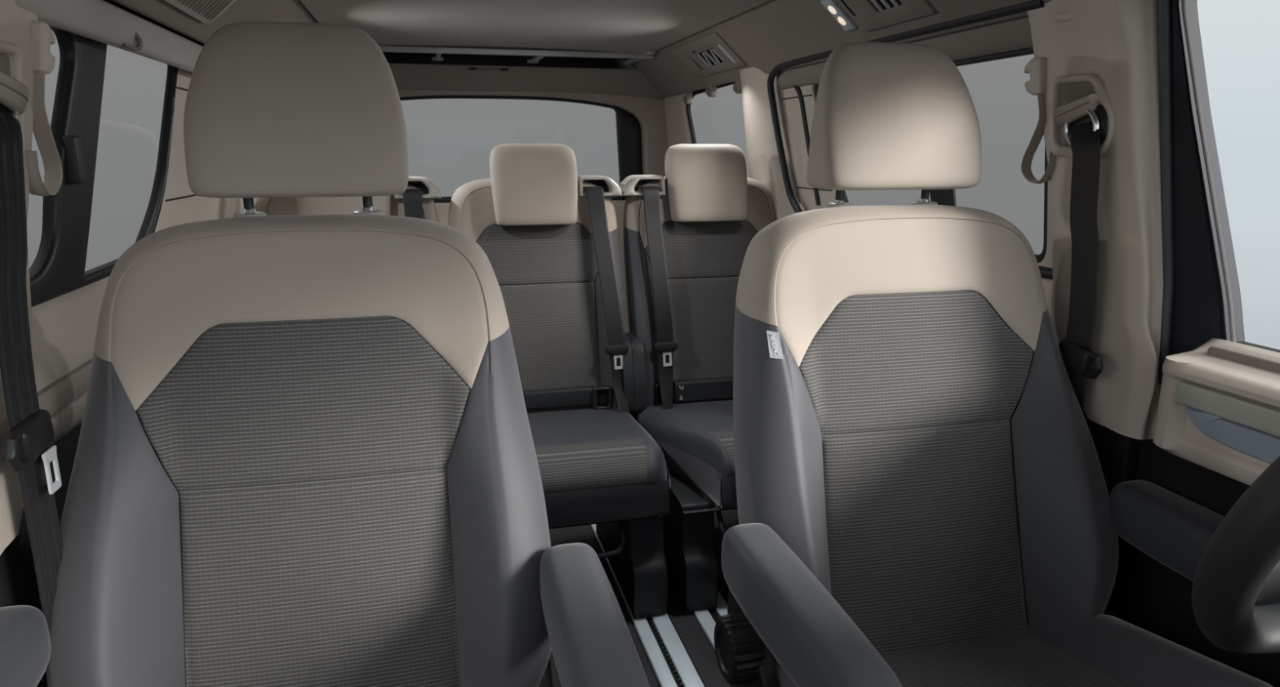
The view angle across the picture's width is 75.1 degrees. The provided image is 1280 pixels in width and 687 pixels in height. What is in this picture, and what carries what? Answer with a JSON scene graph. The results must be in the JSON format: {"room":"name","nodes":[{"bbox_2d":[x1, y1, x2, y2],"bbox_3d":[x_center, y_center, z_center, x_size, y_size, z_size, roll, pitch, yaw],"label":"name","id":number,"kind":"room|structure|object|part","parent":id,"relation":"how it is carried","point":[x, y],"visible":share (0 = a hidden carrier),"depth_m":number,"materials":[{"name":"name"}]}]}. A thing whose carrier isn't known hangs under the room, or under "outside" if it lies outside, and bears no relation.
{"room":"vehicle interior","nodes":[
{"label":"vehicle interior","id":0,"kind":"room"},
{"bbox_2d":[25,20,62,196],"bbox_3d":[-0.740,-0.286,1.023,0.040,0.209,0.076,-3,13,-14],"label":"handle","id":1,"kind":"object","parent":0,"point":[42,37],"visible":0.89,"depth_m":1.02,"materials":[{"name":"beige plastic"}]},
{"bbox_2d":[103,0,204,46],"bbox_3d":[-0.900,0.203,1.536,0.073,1.710,4.350,-3,13,-14],"label":"wall","id":2,"kind":"structure","parent":0,"point":[110,2],"depth_m":1.58,"materials":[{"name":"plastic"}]},
{"bbox_2d":[0,0,37,555],"bbox_3d":[-0.725,-0.136,0.952,0.139,0.705,0.350,-3,13,-14],"label":"trim","id":3,"kind":"structure","parent":2,"relation":"attached to","point":[15,21],"depth_m":0.96,"materials":[{"name":"beige plastic"}]},
{"bbox_2d":[0,40,62,632],"bbox_3d":[-0.690,0.121,0.970,0.052,0.909,0.177,-3,13,-14],"label":"belt","id":4,"kind":"object","parent":2,"relation":"attached to","point":[27,453],"visible":0.95,"depth_m":0.92,"materials":[{"name":"black woven fabric webbing"},{"name":"black plastic"},{"name":"metal"}]},
{"bbox_3d":[-0.672,0.145,0.952,0.003,0.050,0.033,-3,13,-14],"label":"latch plate","id":5,"kind":"part","parent":4,"relation":"part of","materials":[{"name":"metal"}]},
{"bbox_2d":[0,422,81,686],"bbox_3d":[-1.082,0.241,2.303,0.020,0.790,2.710,-3,13,-14],"label":"trim","id":6,"kind":"structure","parent":2,"relation":"attached to","point":[18,578],"depth_m":1.04,"materials":[{"name":"black plastic"}]},
{"bbox_2d":[0,358,92,461],"bbox_3d":[-0.884,-0.004,1.508,0.038,0.082,1.320,-3,13,-14],"label":"trim","id":7,"kind":"structure","parent":2,"relation":"attached to","point":[64,398],"depth_m":1.11,"materials":[{"name":"beige plastic"}]},
{"bbox_2d":[31,275,109,391],"bbox_3d":[-0.891,-0.093,1.486,0.048,0.094,1.320,-3,13,-14],"label":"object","id":8,"kind":"structure","parent":2,"relation":"attached to","point":[64,326],"depth_m":1.15,"materials":[{"name":"beige plastic"}]},
{"bbox_2d":[13,0,203,72],"bbox_3d":[-0.923,-0.578,1.640,0.068,0.074,3.200,-3,13,-14],"label":"trim","id":9,"kind":"structure","parent":2,"relation":"attached to","point":[102,21],"depth_m":1.25,"materials":[{"name":"beige plastic"}]},
{"bbox_2d":[29,25,221,306],"bbox_3d":[-0.914,-0.300,1.528,0.058,0.495,1.462,-3,13,-14],"label":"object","id":10,"kind":"structure","parent":2,"relation":"in","point":[61,270],"depth_m":1.25,"materials":[{"name":"black plastic"}]},
{"bbox_2d":[26,26,67,276],"bbox_3d":[-0.791,-0.240,1.036,0.033,0.332,0.406,-3,13,-14],"label":"window","id":11,"kind":"structure","parent":10,"relation":"attached to","point":[38,222],"depth_m":1.15,"materials":[{"name":"clear glass"}]},
{"bbox_2d":[84,44,173,273],"bbox_3d":[-0.905,-0.336,1.484,0.036,0.360,0.516,-3,13,-14],"label":"window","id":12,"kind":"structure","parent":10,"relation":"attached to","point":[135,96],"depth_m":1.45,"materials":[{"name":"clear glass"}]},
{"bbox_2d":[121,31,142,50],"bbox_3d":[-0.806,-0.482,1.320,0.018,0.034,0.056,-3,13,-14],"label":"coat hook","id":13,"kind":"object","parent":2,"relation":"attached to","point":[139,46],"visible":0.98,"depth_m":1.34,"materials":[{"name":"beige plastic"}]},
{"bbox_2d":[163,0,235,24],"bbox_3d":[-0.778,-0.628,1.433,0.088,0.082,0.560,-3,13,-14],"label":"air vent","id":14,"kind":"object","parent":2,"relation":"attached to","point":[206,11],"visible":1,"depth_m":1.59,"materials":[{"name":"beige plastic"}]},
{"bbox_2d":[111,0,317,44],"bbox_3d":[-0.831,-0.681,1.534,0.228,0.185,3.720,-3,13,-14],"label":"trim","id":15,"kind":"structure","parent":2,"relation":"attached to","point":[161,11],"depth_m":1.77,"materials":[{"name":"beige plastic"}]},
{"bbox_2d":[219,197,244,218],"bbox_3d":[-1.222,-0.394,2.807,0.074,1.000,1.410,-3,13,-14],"label":"trim","id":16,"kind":"structure","parent":2,"relation":"attached to","point":[228,206],"depth_m":2.17,"materials":[{"name":"beige plastic"}]},
{"bbox_2d":[397,90,667,332],"bbox_3d":[-0.631,-0.405,3.696,1.600,1.420,0.090,-3,13,-14],"label":"frame","id":17,"kind":"structure","parent":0,"point":[642,131],"depth_m":3.70,"materials":[{"name":"beige plastic"}]},
{"bbox_2d":[297,0,318,22],"bbox_3d":[-0.718,-0.767,1.548,0.014,0.055,3.710,-3,13,-14],"label":"trim","id":18,"kind":"structure","parent":17,"relation":"attached to","point":[298,0],"depth_m":2.25,"materials":[{"name":"black plastic"}]},
{"bbox_2d":[468,67,508,71],"bbox_3d":[-0.619,-1.121,3.402,0.158,0.009,0.013,-3,13,-14],"label":"lamp","id":19,"kind":"object","parent":17,"relation":"attached to","point":[470,68],"visible":1,"depth_m":3.40,"materials":[{"name":"black plastic"}]},
{"bbox_2d":[382,45,633,68],"bbox_3d":[-0.565,-1.112,3.258,1.400,0.115,0.520,-3,13,-14],"label":"trim","id":20,"kind":"structure","parent":17,"relation":"attached to","point":[391,57],"depth_m":3.47,"materials":[{"name":"black plastic"}]},
{"bbox_2d":[400,98,620,196],"bbox_3d":[-0.636,-0.848,3.612,1.127,0.411,0.001,-3,13,-14],"label":"window","id":21,"kind":"structure","parent":17,"relation":"in","point":[451,142],"depth_m":3.60,"materials":[{"name":"clear glass"}]},
{"bbox_2d":[387,62,664,100],"bbox_3d":[-0.616,-1.091,3.473,1.560,0.133,0.118,-3,13,-14],"label":"trim","id":22,"kind":"structure","parent":17,"relation":"attached to","point":[407,77],"depth_m":3.48,"materials":[{"name":"smooth beige plastic"}]},
{"bbox_2d":[299,0,769,53],"bbox_3d":[-0.113,-0.721,1.480,1.130,0.112,3.330,-3,13,-14],"label":"ceiling","id":23,"kind":"structure","parent":0,"point":[624,26],"depth_m":2.43,"materials":[{"name":"fabric"}]},
{"bbox_2d":[378,45,653,59],"bbox_3d":[-0.523,-1.072,3.063,1.185,0.020,0.022,-3,13,-14],"label":"bar","id":24,"kind":"object","parent":23,"relation":"attached to","point":[384,48],"visible":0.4,"depth_m":3.07,"materials":[{"name":"grey metal"}]},
{"bbox_2d":[431,46,443,61],"bbox_3d":[-0.772,-1.104,3.180,0.044,0.020,0.330,-3,13,-14],"label":"stay","id":25,"kind":"object","parent":24,"relation":"attached to","point":[437,57],"visible":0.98,"depth_m":3.29,"materials":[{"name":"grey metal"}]},
{"bbox_2d":[527,49,547,63],"bbox_3d":[-0.402,-1.125,3.270,0.047,0.020,0.330,-3,13,-14],"label":"stay","id":26,"kind":"object","parent":24,"relation":"attached to","point":[535,60],"visible":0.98,"depth_m":3.33,"materials":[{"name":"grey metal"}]},
{"bbox_2d":[623,51,655,64],"bbox_3d":[-0.006,-1.139,3.320,0.027,0.015,0.420,-3,13,-14],"label":"rail","id":27,"kind":"object","parent":23,"relation":"attached to","point":[629,61],"visible":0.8,"depth_m":3.36,"materials":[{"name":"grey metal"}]},
{"bbox_2d":[589,508,738,686],"bbox_3d":[-0.114,0.782,1.834,1.680,0.048,4.380,-3,13,-14],"label":"floor","id":28,"kind":"structure","parent":0,"point":[730,517],"depth_m":2.41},
{"bbox_2d":[0,21,649,686],"bbox_3d":[-0.381,0.292,0.910,0.730,1.320,0.815,-3,13,-14],"label":"seat","id":29,"kind":"object","parent":28,"relation":"on","point":[305,455],"visible":0.99,"depth_m":1.09,"materials":[{"name":"fabric"}]},
{"bbox_3d":[-0.679,0.385,0.786,0.084,0.095,0.385,-3,13,-14],"label":"armrest","id":30,"kind":"part","parent":29,"relation":"part of","materials":[{"name":"leather"}]},
{"bbox_3d":[-0.543,-0.178,1.158,0.014,0.087,0.021,-3,13,-14],"label":"headrest post","id":31,"kind":"part","parent":29,"relation":"part of","materials":[{"name":"black plastic"}]},
{"bbox_3d":[-0.453,-0.058,1.147,0.537,0.231,0.170,-3,13,-14],"label":"shoulder panel","id":32,"kind":"part","parent":29,"relation":"part of","materials":[{"name":"beige leather"}]},
{"bbox_3d":[-0.390,-0.187,1.195,0.014,0.087,0.021,-3,13,-14],"label":"headrest post","id":33,"kind":"part","parent":29,"relation":"part of","materials":[{"name":"black plastic"}]},
{"bbox_3d":[-0.052,0.350,0.938,0.084,0.095,0.385,-3,13,-14],"label":"armrest","id":34,"kind":"part","parent":29,"relation":"part of","materials":[{"name":"leather"}]},
{"bbox_2d":[254,176,441,222],"bbox_3d":[-0.740,0.088,2.118,0.528,1.165,0.698,-3,13,-14],"label":"seat","id":35,"kind":"object","parent":28,"relation":"on","point":[391,205],"visible":0.09,"depth_m":2.23,"materials":[{"name":"fabric"}]},
{"bbox_2d":[402,188,423,218],"bbox_3d":[-0.595,-0.118,2.287,0.055,0.600,0.217,-6,14,-25],"label":"belt","id":36,"kind":"object","parent":35,"relation":"attached to","point":[412,200],"visible":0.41,"depth_m":2.28,"materials":[{"name":"black fabric"}]},
{"bbox_2d":[548,524,730,686],"bbox_3d":[-0.159,0.641,2.329,0.462,0.007,2.400,-3,13,-14],"label":"trim","id":37,"kind":"structure","parent":28,"relation":"on","point":[700,651],"depth_m":2.03,"materials":[{"name":"grey plastic"}]},
{"bbox_2d":[590,524,704,686],"bbox_3d":[-0.047,0.626,2.381,0.090,0.013,2.350,-3,13,-14],"label":"floor track","id":38,"kind":"object","parent":28,"relation":"on","point":[670,661],"visible":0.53,"depth_m":1.95,"materials":[{"name":"metal"}]},
{"bbox_2d":[447,143,670,618],"bbox_3d":[-0.240,0.060,2.239,0.528,1.165,0.698,-3,13,-14],"label":"seat","id":39,"kind":"object","parent":38,"relation":"on","point":[598,465],"visible":0.71,"depth_m":2.35,"materials":[{"name":"fabric"}]},
{"bbox_3d":[-0.310,-0.377,2.426,0.494,0.210,0.117,-3,13,-14],"label":"shoulder panel","id":40,"kind":"part","parent":39,"relation":"part of","materials":[{"name":"beige leather"}]},
{"bbox_3d":[-0.268,0.158,2.409,0.415,0.055,0.045,-3,13,-14],"label":"anchor panel","id":41,"kind":"part","parent":39,"relation":"part of","materials":[{"name":"grey plastic"}]},
{"bbox_2d":[527,407,639,446],"bbox_3d":[-0.235,0.223,2.255,0.400,0.018,0.360,-3,13,-14],"label":"cushion","id":42,"kind":"object","parent":39,"relation":"on","point":[549,426],"depth_m":2.24,"materials":[{"name":"fabric"}]},
{"bbox_3d":[-0.110,0.158,2.424,0.056,0.067,0.022,-3,13,-14],"label":"anchor frame","id":43,"kind":"part","parent":39,"relation":"part of","materials":[{"name":"plastic"}]},
{"bbox_2d":[584,186,629,413],"bbox_3d":[-0.086,-0.110,2.406,0.070,0.668,0.250,-9,16,-33],"label":"belt","id":44,"kind":"object","parent":39,"relation":"attached to","point":[616,348],"visible":0.92,"depth_m":2.40,"materials":[{"name":"black fabric"}]},
{"bbox_3d":[-0.062,0.052,2.408,0.030,0.048,0.012,-3,13,-14],"label":"latch plate","id":45,"kind":"part","parent":44,"relation":"part of","materials":[{"name":"metal"}]},
{"bbox_3d":[-0.032,0.491,2.292,0.087,0.299,0.504,-3,13,-14],"label":"leg","id":46,"kind":"part","parent":39,"relation":"part of","materials":[{"name":"grey plastic"}]},
{"bbox_2d":[615,407,670,499],"bbox_3d":[-0.005,0.277,2.261,0.081,0.130,0.508,-3,13,-14],"label":"cushion","id":47,"kind":"object","parent":39,"relation":"on","point":[655,479],"depth_m":2.05,"materials":[{"name":"fabric"}]},
{"bbox_2d":[618,143,775,613],"bbox_3d":[0.260,0.032,2.360,0.528,1.165,0.698,-3,13,-14],"label":"seat","id":48,"kind":"object","parent":28,"relation":"on","point":[711,212],"visible":0.64,"depth_m":2.46,"materials":[{"name":"fabric"}]},
{"bbox_2d":[639,185,677,409],"bbox_3d":[0.064,-0.118,2.439,0.072,0.669,0.242,-5,14,-22],"label":"belt","id":49,"kind":"object","parent":48,"relation":"on","point":[665,345],"visible":0.92,"depth_m":2.44,"materials":[{"name":"black fabric"}]},
{"bbox_3d":[0.081,0.044,2.442,0.030,0.048,0.012,-3,13,-14],"label":"latch plate","id":50,"kind":"part","parent":49,"relation":"part of","materials":[{"name":"metal"}]},
{"bbox_3d":[0.070,0.148,2.468,0.056,0.067,0.022,-3,13,-14],"label":"anchor frame","id":51,"kind":"part","parent":48,"relation":"part of","materials":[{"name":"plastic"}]},
{"bbox_2d":[633,404,732,486],"bbox_3d":[0.093,0.271,2.284,0.075,0.130,0.526,-6,14,-24],"label":"cushion","id":52,"kind":"object","parent":48,"relation":"on","point":[694,449],"depth_m":2.23,"materials":[{"name":"fabric"}]},
{"bbox_3d":[0.099,0.484,2.324,0.087,0.299,0.504,-3,13,-14],"label":"leg","id":53,"kind":"part","parent":48,"relation":"part of","materials":[{"name":"grey plastic"}]},
{"bbox_2d":[653,398,733,431],"bbox_3d":[0.265,0.195,2.376,0.400,0.018,0.360,-3,13,-14],"label":"cushion","id":54,"kind":"object","parent":48,"relation":"on","point":[686,415],"depth_m":2.35,"materials":[{"name":"fabric"}]},
{"bbox_3d":[0.232,0.130,2.530,0.415,0.055,0.045,-3,13,-14],"label":"anchor panel","id":55,"kind":"part","parent":48,"relation":"part of","materials":[{"name":"grey plastic"}]},
{"bbox_3d":[0.190,-0.406,2.547,0.494,0.210,0.117,-3,13,-14],"label":"shoulder panel","id":56,"kind":"part","parent":48,"relation":"part of","materials":[{"name":"beige leather"}]},
{"bbox_2d":[693,590,728,649],"bbox_3d":[0.110,0.618,2.418,0.093,0.013,2.350,-3,13,-14],"label":"floor track","id":57,"kind":"object","parent":28,"relation":"on","point":[707,619],"visible":0.12,"depth_m":2.10,"materials":[{"name":"metal"}]},
{"bbox_2d":[714,41,1279,686],"bbox_3d":[0.492,0.244,1.121,0.730,1.320,0.815,-3,13,-14],"label":"seat","id":58,"kind":"object","parent":28,"relation":"on","point":[908,416],"visible":0.99,"depth_m":1.29,"materials":[{"name":"fabric"}]},
{"bbox_3d":[0.194,0.336,0.997,0.084,0.095,0.385,-3,13,-14],"label":"armrest","id":59,"kind":"part","parent":58,"relation":"part of","materials":[{"name":"leather"}]},
{"bbox_3d":[0.329,-0.227,1.369,0.014,0.087,0.021,-3,13,-14],"label":"headrest post","id":60,"kind":"part","parent":58,"relation":"part of","materials":[{"name":"black plastic"}]},
{"bbox_3d":[0.420,-0.107,1.358,0.537,0.231,0.170,-3,13,-14],"label":"shoulder panel","id":61,"kind":"part","parent":58,"relation":"part of","materials":[{"name":"beige leather"}]},
{"bbox_3d":[0.482,-0.235,1.406,0.014,0.087,0.021,-3,13,-14],"label":"headrest post","id":62,"kind":"part","parent":58,"relation":"part of","materials":[{"name":"black plastic"}]},
{"bbox_3d":[0.821,0.301,1.149,0.084,0.095,0.385,-3,13,-14],"label":"armrest","id":63,"kind":"part","parent":58,"relation":"part of","materials":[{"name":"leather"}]},
{"bbox_3d":[0.357,0.730,-0.126,1.700,0.935,0.890,-3,13,-14],"label":"trim","id":64,"kind":"structure","parent":28,"relation":"on","visible":0},
{"bbox_2d":[1191,455,1279,653],"bbox_3d":[0.618,0.143,0.477,0.387,0.361,0.423,-3,13,-14],"label":"steering wheel","id":65,"kind":"object","parent":64,"relation":"attached to","point":[1238,567],"visible":1,"depth_m":0.58,"materials":[{"name":"leather"}]},
{"bbox_2d":[1114,341,1279,617],"bbox_3d":[0.655,0.116,1.913,0.073,1.710,4.350,-3,13,-14],"label":"wall","id":66,"kind":"structure","parent":0,"point":[1141,445],"depth_m":1.39,"materials":[{"name":"black plastic"}]},
{"bbox_2d":[682,91,692,104],"bbox_3d":[0.186,-0.971,3.291,0.037,0.048,0.034,-3,13,-14],"label":"hook","id":67,"kind":"object","parent":66,"relation":"attached to","point":[688,95],"visible":1,"depth_m":3.28,"materials":[{"name":"beige plastic"}]},
{"bbox_2d":[671,31,746,78],"bbox_3d":[0.222,-0.961,2.790,0.107,0.100,0.490,-3,13,-14],"label":"air vent","id":68,"kind":"object","parent":66,"relation":"attached to","point":[710,54],"visible":1,"depth_m":2.75,"materials":[{"name":"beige plastic"}]},
{"bbox_2d":[705,84,716,97],"bbox_3d":[0.256,-0.918,3.015,0.037,0.048,0.034,-3,13,-14],"label":"hook","id":69,"kind":"object","parent":66,"relation":"attached to","point":[711,91],"visible":0.8,"depth_m":3.00,"materials":[{"name":"beige plastic"}]},
{"bbox_2d":[686,81,748,177],"bbox_3d":[0.293,-0.743,3.129,0.043,0.434,0.718,-3,13,-14],"label":"window","id":70,"kind":"structure","parent":66,"relation":"in","point":[719,118],"depth_m":3.07,"materials":[{"name":"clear glass"}]},
{"bbox_2d":[663,75,804,211],"bbox_3d":[0.308,-0.469,3.132,0.074,1.000,1.500,-3,13,-14],"label":"trim","id":71,"kind":"structure","parent":66,"relation":"attached to","point":[677,127],"depth_m":3.44,"materials":[{"name":"beige plastic"}]},
{"bbox_2d":[733,78,742,93],"bbox_3d":[0.324,-0.850,2.747,0.037,0.048,0.034,-3,13,-14],"label":"hook","id":72,"kind":"object","parent":66,"relation":"attached to","point":[737,86],"visible":0.67,"depth_m":2.74,"materials":[{"name":"beige plastic"}]},
{"bbox_2d":[739,66,795,220],"bbox_3d":[0.389,-0.614,2.606,0.090,0.480,0.385,-3,13,-14],"label":"trim","id":73,"kind":"structure","parent":66,"relation":"attached to","point":[762,156],"depth_m":2.57,"materials":[{"name":"beige plastic"}]},
{"bbox_2d":[820,0,857,31],"bbox_3d":[0.453,-0.751,1.897,0.072,0.067,0.047,-3,13,-14],"label":"reading lamp","id":74,"kind":"object","parent":66,"relation":"attached to","point":[842,19],"visible":1,"depth_m":1.89,"materials":[{"name":"beige plastic"}]},
{"bbox_2d":[630,0,1052,97],"bbox_3d":[0.501,-0.756,1.856,0.228,0.185,3.720,-3,13,-14],"label":"trim","id":75,"kind":"structure","parent":66,"relation":"attached to","point":[771,33],"depth_m":2.19,"materials":[{"name":"beige plastic"}]},
{"bbox_2d":[838,0,936,31],"bbox_3d":[0.493,-0.715,1.721,0.106,0.099,0.270,-3,13,-14],"label":"air vent","id":76,"kind":"object","parent":66,"relation":"attached to","point":[869,15],"visible":1,"depth_m":1.74,"materials":[{"name":"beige plastic"}]},
{"bbox_2d":[776,16,1032,89],"bbox_3d":[0.567,-0.661,1.916,0.034,0.068,1.200,-3,13,-14],"label":"trim","id":77,"kind":"structure","parent":66,"relation":"attached to","point":[1014,34],"depth_m":1.60,"materials":[{"name":"beige plastic"}]},
{"bbox_2d":[767,0,1044,213],"bbox_3d":[0.547,-0.459,1.990,0.064,0.506,1.181,-3,13,-14],"label":"trim","id":78,"kind":"structure","parent":66,"relation":"attached to","point":[1033,4],"depth_m":1.99,"materials":[{"name":"rubber"}]},
{"bbox_2d":[780,47,1053,267],"bbox_3d":[0.588,-0.337,2.020,0.068,0.645,1.204,-3,13,-14],"label":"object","id":79,"kind":"structure","parent":66,"relation":"in","point":[798,102],"depth_m":2.35,"materials":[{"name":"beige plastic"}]},
{"bbox_2d":[817,53,1044,254],"bbox_3d":[0.614,-0.432,1.911,0.037,0.369,0.915,-3,13,-14],"label":"window","id":80,"kind":"structure","parent":79,"relation":"attached to","point":[1008,115],"depth_m":1.58,"materials":[{"name":"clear glass"}]},
{"bbox_2d":[1021,57,1055,183],"bbox_3d":[0.683,-0.378,1.417,0.040,0.209,0.076,-3,13,-14],"label":"strap","id":81,"kind":"object","parent":66,"relation":"hanging from","point":[1036,67],"visible":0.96,"depth_m":1.41,"materials":[{"name":"beige plastic"}]},
{"bbox_2d":[1038,265,1059,345],"bbox_3d":[0.611,-0.150,2.009,0.020,0.204,1.270,-3,13,-14],"label":"door frame","id":82,"kind":"structure","parent":66,"relation":"attached to","point":[1047,283],"depth_m":1.49,"materials":[{"name":"beige plastic"}]},
{"bbox_2d":[1055,11,1074,22],"bbox_3d":[0.680,-0.519,1.321,0.017,0.017,0.044,-3,13,-14],"label":"cap","id":83,"kind":"object","parent":66,"relation":"attached to","point":[1063,16],"visible":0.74,"depth_m":1.32,"materials":[{"name":"beige plastic"}]},
{"bbox_2d":[1019,409,1138,615],"bbox_3d":[0.469,0.180,2.689,0.020,0.735,2.700,-3,13,-14],"label":"trim","id":84,"kind":"structure","parent":66,"relation":"attached to","point":[1117,452],"depth_m":1.38,"materials":[{"name":"black plastic"}]},
{"bbox_2d":[1050,73,1114,413],"bbox_3d":[0.700,0.025,1.385,0.052,0.909,0.179,-3,13,-14],"label":"belt","id":85,"kind":"object","parent":66,"relation":"attached to","point":[1082,116],"visible":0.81,"depth_m":1.32,"materials":[{"name":"black fabric"}]},
{"bbox_2d":[1026,0,1163,439],"bbox_3d":[0.718,-0.230,1.356,0.139,0.705,0.350,-3,13,-14],"label":"trim","id":86,"kind":"structure","parent":66,"relation":"attached to","point":[1115,41],"depth_m":1.28,"materials":[{"name":"beige plastic"}]},
{"bbox_2d":[1157,0,1173,384],"bbox_3d":[0.779,-0.241,1.239,0.086,0.612,0.024,9,16,35],"label":"trim","id":87,"kind":"structure","parent":66,"relation":"attached to","point":[1163,6],"depth_m":1.23,"materials":[{"name":"grey rubber"}]},
{"bbox_2d":[1120,0,1279,686],"bbox_3d":[0.916,0.272,0.708,0.139,1.350,1.379,-3,13,-13],"label":"door","id":88,"kind":"structure","parent":66,"relation":"in","point":[1217,427],"depth_m":1.19,"materials":[{"name":"beige plastic"}]},
{"bbox_3d":[0.973,0.595,0.772,0.012,0.692,1.330,-3,13,-14],"label":"panel","id":89,"kind":"part","parent":88,"relation":"part of","materials":[{"name":"black plastic"}]},
{"bbox_3d":[0.958,0.145,0.598,0.050,0.024,1.205,-3,13,-14],"label":"window sill","id":90,"kind":"part","parent":88,"relation":"part of","materials":[{"name":"beige plastic"}]},
{"label":"outside","id":91,"kind":"structure","parent":0,"visible":0},
{"bbox_2d":[1217,153,1279,349],"bbox_3d":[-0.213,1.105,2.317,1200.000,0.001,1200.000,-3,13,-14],"label":"window","id":92,"kind":"structure","parent":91,"point":[1251,181],"depth_m":16.38,"materials":[{"name":"clear glass"}]}
]}

